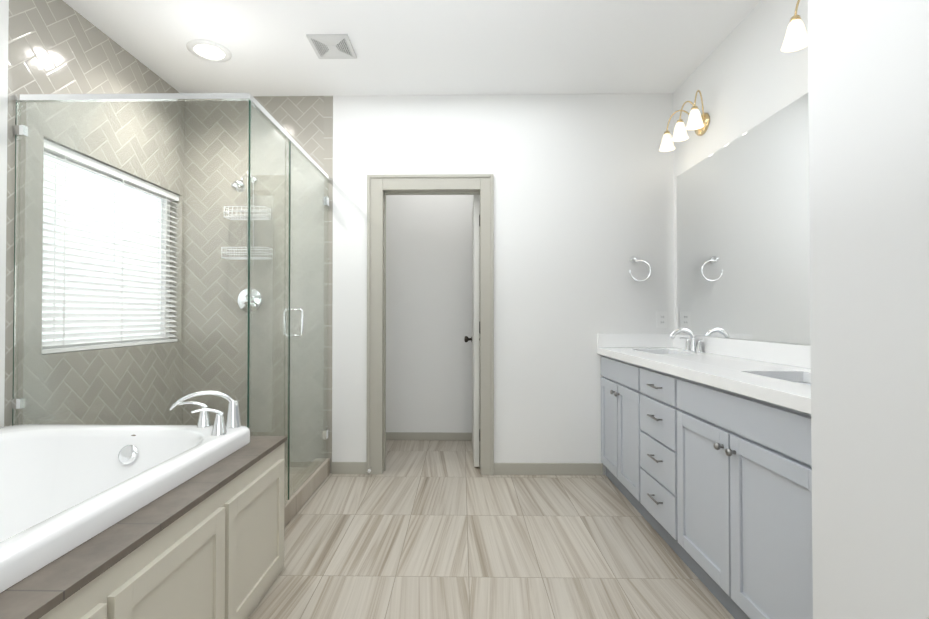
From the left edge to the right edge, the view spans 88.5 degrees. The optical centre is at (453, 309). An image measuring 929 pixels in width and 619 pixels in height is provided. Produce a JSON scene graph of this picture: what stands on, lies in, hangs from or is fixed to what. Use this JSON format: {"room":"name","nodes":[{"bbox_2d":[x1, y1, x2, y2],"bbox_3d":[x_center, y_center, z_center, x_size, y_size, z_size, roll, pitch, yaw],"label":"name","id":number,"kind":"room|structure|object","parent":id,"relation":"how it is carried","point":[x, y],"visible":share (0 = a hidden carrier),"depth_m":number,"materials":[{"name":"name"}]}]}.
{"room":"bathroom","nodes":[
{"label":"bathroom","id":0,"kind":"room"},
{"bbox_2d":[0,0,184,426],"bbox_3d":[-2.080,-0.213,1.209,0.150,2.740,4.830,0,-1,1],"label":"wall","id":1,"kind":"structure","parent":0,"point":[54,47],"depth_m":2.51,"materials":[{"name":"beige tile"}]},
{"bbox_2d":[42,153,169,348],"bbox_3d":[-2.083,-0.304,2.875,0.040,1.060,1.140,0,-1,1],"label":"window","id":2,"kind":"structure","parent":1,"relation":"in","point":[162,236],"depth_m":2.90,"materials":[{"name":"white glass"}]},
{"bbox_2d":[42,139,178,353],"bbox_3d":[-2.023,-0.304,2.874,0.056,1.052,1.128,0,-1,1],"label":"window blinds","id":3,"kind":"object","parent":2,"relation":"attached to","point":[94,164],"depth_m":2.77,"materials":[{"name":"white plastic"}]},
{"bbox_2d":[63,0,761,95],"bbox_3d":[-0.224,-1.628,1.604,3.849,0.100,5.950,0,-1,1],"label":"ceiling","id":4,"kind":"structure","parent":0,"point":[450,47],"depth_m":2.79,"materials":[{"name":"white paint"}]},
{"bbox_2d":[186,39,231,61],"bbox_3d":[-1.476,-1.558,2.880,0.244,0.010,0.244,0,-1,1],"label":"recessed light","id":5,"kind":"object","parent":4,"relation":"in","point":[208,50],"visible":1,"depth_m":2.87,"materials":[{"name":"white plastic"}]},
{"bbox_2d":[306,34,356,58],"bbox_3d":[-0.718,-1.558,2.827,0.235,0.012,0.240,0,-1,1],"label":"ceiling vent","id":6,"kind":"object","parent":4,"relation":"in","point":[332,46],"visible":1,"depth_m":2.81,"materials":[{"name":"white plastic"}]},
{"bbox_2d":[183,93,673,474],"bbox_3d":[-0.192,-0.186,3.502,3.849,2.740,0.120,0,-1,1],"label":"wall","id":7,"kind":"structure","parent":0,"point":[583,198],"depth_m":3.44,"materials":[{"name":"white paint"}]},
{"bbox_2d":[221,171,272,264],"bbox_3d":[-1.462,-0.653,3.334,0.335,0.670,0.270,0,-1,1],"label":"caddy","id":8,"kind":"object","parent":7,"relation":"attached to","point":[236,187],"depth_m":3.32,"materials":[{"name":"silver metal"}]},
{"bbox_2d":[237,288,261,312],"bbox_3d":[-1.480,-0.066,3.425,0.184,0.184,0.074,0,-1,1],"label":"shower valve","id":9,"kind":"object","parent":7,"relation":"attached to","point":[241,296],"depth_m":3.45,"materials":[{"name":"silver metal"}]},
{"bbox_2d":[346,462,355,469],"bbox_3d":[-0.775,1.154,3.947,0.013,0.070,0.780,0,-1,1],"label":"baseboard","id":10,"kind":"structure","parent":7,"relation":"attached to","point":[349,465],"depth_m":3.42,"materials":[{"name":"grey wood"}]},
{"bbox_2d":[366,174,493,474],"bbox_3d":[-0.168,0.106,3.495,0.911,2.155,0.164,0,-1,1],"label":"door frame","id":11,"kind":"structure","parent":7,"relation":"attached to","point":[377,185],"depth_m":3.42,"materials":[{"name":"grey wood"}]},
{"bbox_2d":[464,194,479,466],"bbox_3d":[0.178,0.159,3.902,0.176,2.035,0.710,0,-1,1],"label":"door","id":12,"kind":"structure","parent":7,"relation":"in","point":[474,338],"depth_m":3.56,"materials":[{"name":"white paint"}]},
{"bbox_2d":[494,463,602,474],"bbox_3d":[0.675,1.140,3.407,0.778,0.085,0.013,0,-1,1],"label":"baseboard","id":13,"kind":"structure","parent":7,"relation":"attached to","point":[509,468],"depth_m":3.40,"materials":[{"name":"grey wood"}]},
{"bbox_2d":[597,334,672,347],"bbox_3d":[1.294,0.222,3.401,0.529,0.099,0.020,0,-1,1],"label":"backsplash","id":14,"kind":"structure","parent":7,"relation":"attached to","point":[603,340],"depth_m":3.39,"materials":[{"name":"white stone"}]},
{"bbox_2d":[629,256,650,281],"bbox_3d":[1.321,-0.290,3.391,0.156,0.187,0.053,0,-1,1],"label":"towel ring","id":15,"kind":"object","parent":7,"relation":"attached to","point":[632,259],"visible":1,"depth_m":3.37,"materials":[{"name":"silver metal"}]},
{"bbox_2d":[657,312,666,327],"bbox_3d":[1.491,0.073,3.406,0.072,0.116,0.008,0,-1,1],"label":"electrical outlet","id":16,"kind":"object","parent":7,"relation":"attached to","point":[661,319],"visible":1,"depth_m":3.40,"materials":[{"name":"white plastic"}]},
{"bbox_2d":[386,195,479,432],"bbox_3d":[-0.123,-0.176,4.431,1.540,2.740,0.120,0,-1,1],"label":"wall","id":17,"kind":"structure","parent":0,"point":[428,310],"depth_m":4.35,"materials":[{"name":"white paint"}]},
{"bbox_2d":[386,432,471,439],"bbox_3d":[-0.124,1.159,4.348,1.300,0.070,0.016,0,-1,1],"label":"baseboard","id":18,"kind":"structure","parent":17,"relation":"attached to","point":[389,435],"depth_m":4.35,"materials":[{"name":"grey wood"}]},
{"bbox_2d":[248,440,734,618],"bbox_3d":[-0.224,1.211,1.571,3.849,0.100,5.950,0,-1,1],"label":"floor","id":19,"kind":"structure","parent":0,"point":[431,529],"depth_m":2.30,"materials":[{"name":"tile"}]},
{"bbox_2d":[0,390,286,618],"bbox_3d":[-1.385,0.744,1.165,1.238,0.825,2.012,0,-1,1],"label":"tub","id":20,"kind":"object","parent":19,"relation":"on","point":[141,521],"visible":1,"depth_m":1.56,"materials":[{"name":"white ceramic"}]},
{"bbox_2d":[284,467,305,488],"bbox_3d":[-1.492,1.153,2.809,0.971,0.045,1.278,0,-1,1],"label":"shower floor","id":21,"kind":"structure","parent":19,"relation":"on","point":[299,470],"depth_m":3.30,"materials":[{"name":"tile"}]},
{"bbox_2d":[284,458,329,527],"bbox_3d":[-0.954,1.121,2.800,0.104,0.110,1.278,0,-1,1],"label":"shower curb","id":22,"kind":"object","parent":19,"relation":"on","point":[301,495],"visible":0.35,"depth_m":2.93,"materials":[{"name":"tile"}]},
{"bbox_2d":[11,93,330,505],"bbox_3d":[-1.418,0.049,2.796,1.117,2.030,1.325,0,-1,1],"label":"shower enclosure","id":23,"kind":"object","parent":22,"relation":"on","point":[21,131],"visible":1,"depth_m":2.17,"materials":[{"name":"clear glass"}]},
{"bbox_2d":[597,352,812,618],"bbox_3d":[1.280,0.738,2.346,0.562,0.864,2.118,0,-1,1],"label":"bathroom vanity","id":24,"kind":"object","parent":19,"relation":"on","point":[706,459],"depth_m":1.83,"materials":[{"name":"grey paint"}]},
{"bbox_2d":[597,348,810,411],"bbox_3d":[1.286,0.282,2.341,0.549,0.045,2.138,0,-1,1],"label":"countertop","id":25,"kind":"structure","parent":24,"relation":"on","point":[759,377],"depth_m":2.03,"materials":[{"name":"white stone"}]},
{"bbox_2d":[669,328,708,351],"bbox_3d":[1.464,0.192,3.035,0.177,0.151,0.304,0,-1,1],"label":"faucet","id":26,"kind":"object","parent":25,"relation":"on","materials":[{"name":"silver metal"}]},
{"bbox_2d":[673,0,810,345],"bbox_3d":[1.617,-0.214,1.072,0.150,2.740,4.680,0,-1,1],"label":"wall","id":27,"kind":"structure","parent":0,"point":[746,75],"depth_m":2.58,"materials":[{"name":"white paint"}]},
{"bbox_2d":[659,90,709,151],"bbox_3d":[1.475,-1.198,3.006,0.195,0.241,0.482,0,-1,1],"label":"sconce","id":28,"kind":"object","parent":27,"relation":"attached to","point":[698,122],"visible":1,"depth_m":2.98,"materials":[{"name":"white glass"}]},
{"bbox_2d":[673,336,810,367],"bbox_3d":[1.551,0.209,2.338,0.020,0.099,2.138,0,-1,1],"label":"backsplash","id":29,"kind":"structure","parent":27,"relation":"attached to","point":[800,355],"depth_m":2.39,"materials":[{"name":"white stone"}]},
{"bbox_2d":[677,93,810,344],"bbox_3d":[1.559,-0.394,2.344,0.006,1.105,2.018,0,-1,1],"label":"vanity mirror","id":30,"kind":"object","parent":27,"relation":"attached to","point":[743,249],"visible":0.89,"depth_m":2.49,"materials":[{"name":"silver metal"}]},
{"bbox_2d":[781,0,807,51],"bbox_3d":[1.455,-1.212,1.776,0.195,0.241,0.482,0,-1,1],"label":"sconce","id":31,"kind":"object","parent":27,"relation":"attached to","point":[796,37],"visible":0.58,"depth_m":1.96,"materials":[{"name":"white glass"}]},
{"bbox_2d":[808,0,928,618],"bbox_3d":[1.213,-0.227,-0.015,0.621,2.740,2.492,0,-1,1],"label":"wall","id":32,"kind":"structure","parent":0,"point":[868,84],"depth_m":1.05,"materials":[{"name":"white paint"}]}
]}

